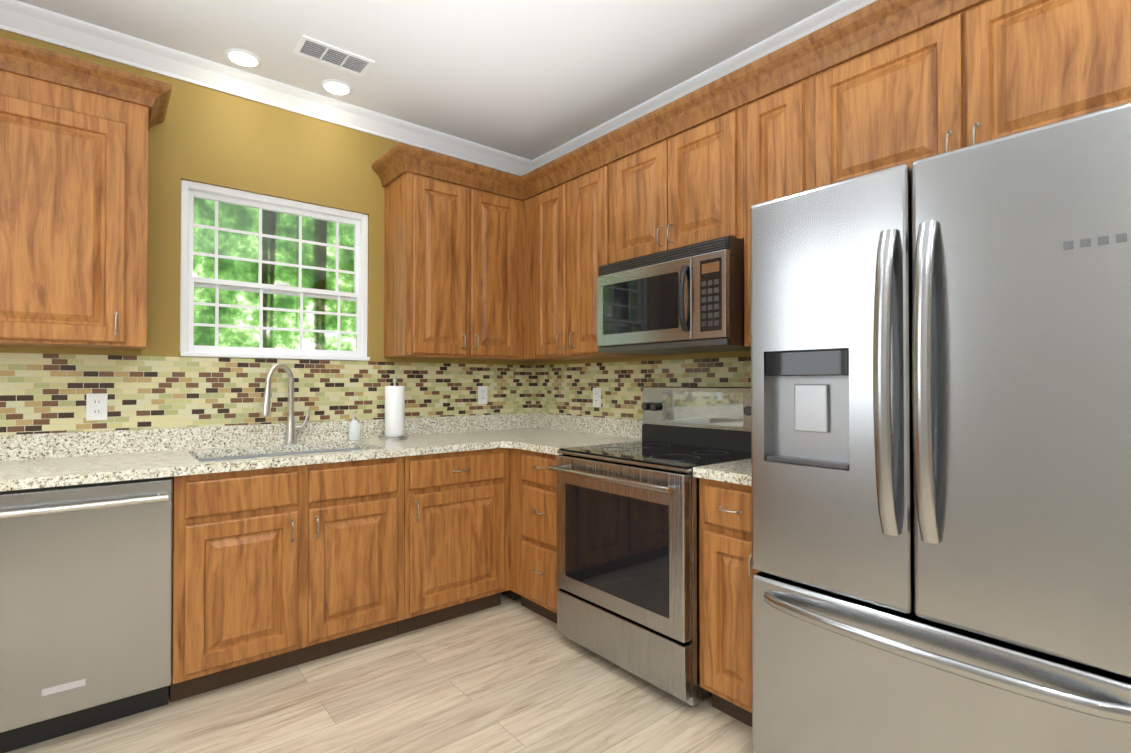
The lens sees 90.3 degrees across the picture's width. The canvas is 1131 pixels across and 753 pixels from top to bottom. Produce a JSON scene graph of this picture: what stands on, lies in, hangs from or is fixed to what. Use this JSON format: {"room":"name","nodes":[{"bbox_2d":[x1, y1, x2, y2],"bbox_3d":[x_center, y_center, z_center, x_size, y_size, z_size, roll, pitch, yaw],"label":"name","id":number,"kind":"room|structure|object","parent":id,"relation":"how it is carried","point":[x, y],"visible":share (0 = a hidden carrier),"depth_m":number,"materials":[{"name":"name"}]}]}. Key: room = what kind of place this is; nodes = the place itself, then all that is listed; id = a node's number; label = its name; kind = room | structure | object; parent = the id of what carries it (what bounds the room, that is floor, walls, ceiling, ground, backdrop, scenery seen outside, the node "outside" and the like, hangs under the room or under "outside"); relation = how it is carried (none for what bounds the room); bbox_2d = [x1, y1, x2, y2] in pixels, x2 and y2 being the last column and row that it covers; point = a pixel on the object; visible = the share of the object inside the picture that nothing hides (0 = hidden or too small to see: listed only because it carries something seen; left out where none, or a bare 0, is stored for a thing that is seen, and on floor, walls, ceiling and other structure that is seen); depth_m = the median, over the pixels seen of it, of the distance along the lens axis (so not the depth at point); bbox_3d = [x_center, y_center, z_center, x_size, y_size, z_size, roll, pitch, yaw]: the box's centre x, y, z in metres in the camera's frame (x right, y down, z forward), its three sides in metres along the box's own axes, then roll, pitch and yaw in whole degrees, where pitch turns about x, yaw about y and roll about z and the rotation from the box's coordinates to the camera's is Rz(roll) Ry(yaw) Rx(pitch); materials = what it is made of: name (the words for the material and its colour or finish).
{"room":"kitchen","nodes":[
{"label":"kitchen","id":0,"kind":"room"},
{"bbox_2d":[0,29,533,364],"bbox_3d":[-1.579,-0.115,2.906,3.700,2.743,0.150,1,-1,-39],"label":"wall","id":1,"kind":"structure","parent":0,"point":[203,135],"depth_m":2.78,"materials":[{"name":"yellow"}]},
{"bbox_2d":[0,37,171,349],"bbox_3d":[-2.022,-0.658,2.198,0.758,1.071,0.384,1,-1,-39],"label":"upper cabinet","id":2,"kind":"object","parent":1,"relation":"attached to","point":[73,191],"visible":1,"depth_m":2.14,"materials":[{"name":"brown wood"}]},
{"bbox_2d":[0,0,531,175],"bbox_3d":[-1.546,-1.437,2.802,3.300,0.100,0.076,1,-1,-39],"label":"crown molding","id":3,"kind":"structure","parent":1,"relation":"attached to","point":[34,22],"depth_m":2.73,"materials":[{"name":"white paint"}]},
{"bbox_2d":[0,353,533,434],"bbox_3d":[-1.530,0.124,2.844,3.400,0.425,0.005,1,-1,-39],"label":"wall tile","id":4,"kind":"structure","parent":1,"relation":"attached to","point":[43,393],"depth_m":2.73,"materials":[{"name":"tile"}]},
{"bbox_2d":[86,393,107,420],"bbox_3d":[-2.023,0.132,2.428,0.070,0.116,0.008,1,-1,-39],"label":"electrical outlet","id":5,"kind":"object","parent":4,"relation":"attached to","point":[96,406],"visible":1,"depth_m":2.43,"materials":[{"name":"white plastic"}]},
{"bbox_2d":[478,386,486,403],"bbox_3d":[-0.537,0.120,3.652,0.070,0.116,0.008,1,-1,-39],"label":"electrical outlet","id":6,"kind":"object","parent":4,"relation":"attached to","point":[482,394],"visible":1,"depth_m":3.65,"materials":[{"name":"white plastic"}]},
{"bbox_2d":[180,180,369,360],"bbox_3d":[-1.484,-0.509,2.945,0.888,0.836,0.118,1,-1,-39],"label":"window","id":7,"kind":"structure","parent":1,"relation":"in","point":[190,192],"depth_m":2.91,"materials":[{"name":"white plastic"}]},
{"bbox_2d":[372,142,556,361],"bbox_3d":[-0.540,-0.659,3.417,1.148,1.098,0.385,1,-1,-39],"label":"upper cabinet","id":8,"kind":"object","parent":1,"relation":"attached to","point":[453,270],"depth_m":3.18,"materials":[{"name":"brown wood"}]},
{"bbox_2d":[520,0,987,200],"bbox_3d":[0.625,-1.162,2.362,0.074,0.115,2.881,1,-1,-39],"label":"crown molding","id":9,"kind":"structure","parent":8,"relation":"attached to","point":[868,28],"depth_m":2.20,"materials":[{"name":"brown wood"}]},
{"bbox_2d":[6,594,754,752],"bbox_3d":[0.121,1.284,0.825,3.700,0.100,5.500,1,-1,-39],"label":"floor","id":10,"kind":"structure","parent":0,"point":[508,675],"depth_m":2.11,"materials":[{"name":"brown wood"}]},
{"bbox_2d":[0,477,172,752],"bbox_3d":[-1.870,0.811,2.109,0.603,0.874,0.690,1,-1,-39],"label":"dishwasher","id":11,"kind":"object","parent":10,"relation":"on","point":[85,606],"visible":0.98,"depth_m":1.92,"materials":[{"name":"grey metal"}]},
{"bbox_2d":[168,456,403,702],"bbox_3d":[-1.293,0.816,2.601,0.903,0.876,0.663,1,-1,-39],"label":"base cabinet","id":12,"kind":"object","parent":10,"relation":"on","point":[276,569],"visible":0.92,"depth_m":2.32,"materials":[{"name":"brown wood"}]},
{"bbox_2d":[0,413,571,491],"bbox_3d":[-1.308,0.306,2.568,3.389,0.137,0.694,1,-1,-39],"label":"countertop","id":13,"kind":"structure","parent":12,"relation":"on","point":[38,460],"depth_m":2.52,"materials":[{"name":"stone"}]},
{"bbox_2d":[197,448,361,461],"bbox_3d":[-1.280,0.466,2.599,0.764,0.182,0.449,1,-1,-39],"label":"sink basin","id":14,"kind":"object","parent":13,"relation":"in","point":[270,455],"visible":0.02,"depth_m":2.75,"materials":[{"name":"silver metal"}]},
{"bbox_2d":[262,363,309,443],"bbox_3d":[-1.392,0.138,2.805,0.242,0.405,0.149,1,-1,-39],"label":"faucet","id":15,"kind":"object","parent":13,"relation":"on","point":[292,427],"visible":1,"depth_m":2.84,"materials":[{"name":"silver metal"}]},
{"bbox_2d":[348,411,359,439],"bbox_3d":[-1.140,0.265,3.045,0.060,0.158,0.076,1,-1,-39],"label":"soap dispenser","id":16,"kind":"object","parent":13,"relation":"on","point":[354,428],"visible":0.98,"depth_m":3.03,"materials":[{"name":"white plastic"}]},
{"bbox_2d":[381,378,407,439],"bbox_3d":[-0.947,0.176,3.119,0.140,0.337,0.140,1,-1,-39],"label":"paper towel holder","id":17,"kind":"object","parent":13,"relation":"on","point":[394,412],"visible":1,"depth_m":3.07,"materials":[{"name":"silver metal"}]},
{"bbox_2d":[397,448,507,634],"bbox_3d":[-0.714,0.821,3.077,0.590,0.876,0.663,1,-1,-39],"label":"base cabinet","id":18,"kind":"object","parent":10,"relation":"on","point":[455,534],"visible":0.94,"depth_m":2.83,"materials":[{"name":"brown wood"}]},
{"bbox_2d":[501,448,520,599],"bbox_3d":[-0.264,0.825,3.482,0.617,0.876,0.610,1,-1,-39],"label":"base cabinet","id":19,"kind":"object","parent":10,"relation":"on","point":[510,594],"visible":0.14,"depth_m":3.06,"materials":[{"name":"brown wood"}]},
{"bbox_2d":[510,448,559,623],"bbox_3d":[0.068,0.820,3.043,0.663,0.876,0.489,1,-1,-39],"label":"drawer stack","id":20,"kind":"object","parent":10,"relation":"on","point":[533,498],"visible":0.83,"depth_m":2.86,"materials":[{"name":"brown wood"}]},
{"bbox_2d":[508,415,643,454],"bbox_3d":[0.085,0.311,3.024,0.659,0.137,0.432,1,-1,-39],"label":"countertop","id":21,"kind":"structure","parent":20,"relation":"on","point":[547,435],"depth_m":3.28,"materials":[{"name":"stone"}]},
{"bbox_2d":[548,386,750,706],"bbox_3d":[0.423,0.650,2.523,0.725,1.205,0.758,1,-1,-39],"label":"range","id":22,"kind":"object","parent":10,"relation":"on","point":[627,551],"visible":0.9,"depth_m":2.32,"materials":[{"name":"silver metal"}]},
{"bbox_2d":[699,478,759,726],"bbox_3d":[0.807,0.810,2.146,0.663,0.876,0.299,1,-1,-39],"label":"base cabinet","id":23,"kind":"object","parent":10,"relation":"on","point":[727,571],"visible":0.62,"depth_m":1.98,"materials":[{"name":"brown wood"}]},
{"bbox_2d":[693,458,750,485],"bbox_3d":[0.812,0.301,2.155,0.640,0.137,0.302,1,-1,-39],"label":"countertop","id":24,"kind":"structure","parent":23,"relation":"on","point":[739,471],"depth_m":2.01,"materials":[{"name":"stone"}]},
{"bbox_2d":[750,102,1130,752],"bbox_3d":[1.127,0.344,1.615,0.806,1.797,0.924,1,-1,-39],"label":"fridge","id":25,"kind":"object","parent":10,"relation":"on","point":[941,448],"visible":1,"depth_m":1.34,"materials":[{"name":"grey metal"}]},
{"bbox_2d":[17,0,839,159],"bbox_3d":[0.121,-1.559,0.857,3.700,0.100,5.500,1,-1,-39],"label":"ceiling","id":26,"kind":"structure","parent":0,"point":[530,79],"depth_m":2.53,"materials":[{"name":"white paint"}]},
{"bbox_2d":[225,48,261,66],"bbox_3d":[-1.505,-1.484,2.626,0.150,0.009,0.150,1,-1,-39],"label":"recessed light","id":27,"kind":"object","parent":26,"relation":"in","point":[242,57],"visible":1,"depth_m":2.61,"materials":[{"name":"white paint"}]},
{"bbox_2d":[293,35,374,76],"bbox_3d":[-1.076,-1.484,2.616,0.320,0.010,0.170,1,-1,-39],"label":"ceiling vent","id":28,"kind":"object","parent":26,"relation":"in","point":[307,47],"visible":1,"depth_m":2.61,"materials":[{"name":"white metal"}]},
{"bbox_2d":[321,79,351,94],"bbox_3d":[-1.174,-1.482,2.885,0.150,0.009,0.150,1,-1,-39],"label":"recessed light","id":29,"kind":"object","parent":26,"relation":"in","point":[337,87],"visible":1,"depth_m":2.87,"materials":[{"name":"white paint"}]},
{"bbox_2d":[534,351,750,364],"bbox_3d":[1.539,-0.126,1.911,0.150,2.743,5.350,1,-1,-39],"label":"wall","id":30,"kind":"structure","parent":0,"point":[731,354],"depth_m":3.06,"materials":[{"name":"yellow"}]},
{"bbox_2d":[523,163,652,359],"bbox_3d":[0.089,-0.608,3.269,0.363,0.993,0.791,1,-1,-39],"label":"upper cabinet","id":31,"kind":"object","parent":30,"relation":"attached to","point":[568,240],"visible":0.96,"depth_m":3.16,"materials":[{"name":"brown wood"}]},
{"bbox_2d":[534,357,750,419],"bbox_3d":[0.797,0.122,2.687,0.005,0.425,3.195,1,-1,-39],"label":"wall tile","id":32,"kind":"structure","parent":30,"relation":"attached to","point":[563,389],"depth_m":3.27,"materials":[{"name":"tile"}]},
{"bbox_2d":[593,388,600,406],"bbox_3d":[0.190,0.127,3.414,0.008,0.116,0.070,1,-1,-39],"label":"electrical outlet","id":33,"kind":"object","parent":32,"relation":"attached to","point":[596,397],"visible":1,"depth_m":3.41,"materials":[{"name":"white plastic"}]},
{"bbox_2d":[613,106,743,262],"bbox_3d":[0.584,-0.836,2.671,0.363,0.550,0.762,1,-1,-39],"label":"upper cabinet","id":34,"kind":"object","parent":30,"relation":"attached to","point":[684,188],"visible":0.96,"depth_m":2.52,"materials":[{"name":"brown wood"}]},
{"bbox_2d":[597,236,750,354],"bbox_3d":[0.540,-0.337,2.630,0.465,0.434,0.756,1,-1,-39],"label":"microwave","id":35,"kind":"object","parent":34,"relation":"attached to","point":[688,299],"visible":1,"depth_m":2.43,"materials":[{"name":"grey metal"}]},
{"bbox_2d":[532,0,876,169],"bbox_3d":[1.404,-1.447,1.912,0.076,0.100,5.200,1,-1,-39],"label":"crown molding","id":36,"kind":"structure","parent":30,"relation":"attached to","point":[841,8],"depth_m":2.70,"materials":[{"name":"white paint"}]},
{"bbox_2d":[743,75,815,346],"bbox_3d":[0.922,-0.619,2.258,0.363,0.993,0.301,1,-1,-39],"label":"upper cabinet","id":37,"kind":"object","parent":30,"relation":"attached to","point":[779,141],"visible":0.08,"depth_m":2.16,"materials":[{"name":"brown wood"}]},
{"bbox_2d":[814,0,1130,187],"bbox_3d":[1.320,-0.868,1.777,0.363,0.505,0.949,1,-1,-39],"label":"upper cabinet","id":38,"kind":"object","parent":30,"relation":"attached to","point":[988,70],"visible":0.65,"depth_m":1.68,"materials":[{"name":"brown wood"}]},
{"label":"outside","id":39,"kind":"structure","parent":0,"visible":0},
{"bbox_2d":[193,198,355,350],"bbox_3d":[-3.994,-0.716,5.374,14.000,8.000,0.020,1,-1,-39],"label":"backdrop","id":40,"kind":"structure","parent":39,"point":[273,303],"depth_m":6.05,"materials":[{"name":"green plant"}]}
]}

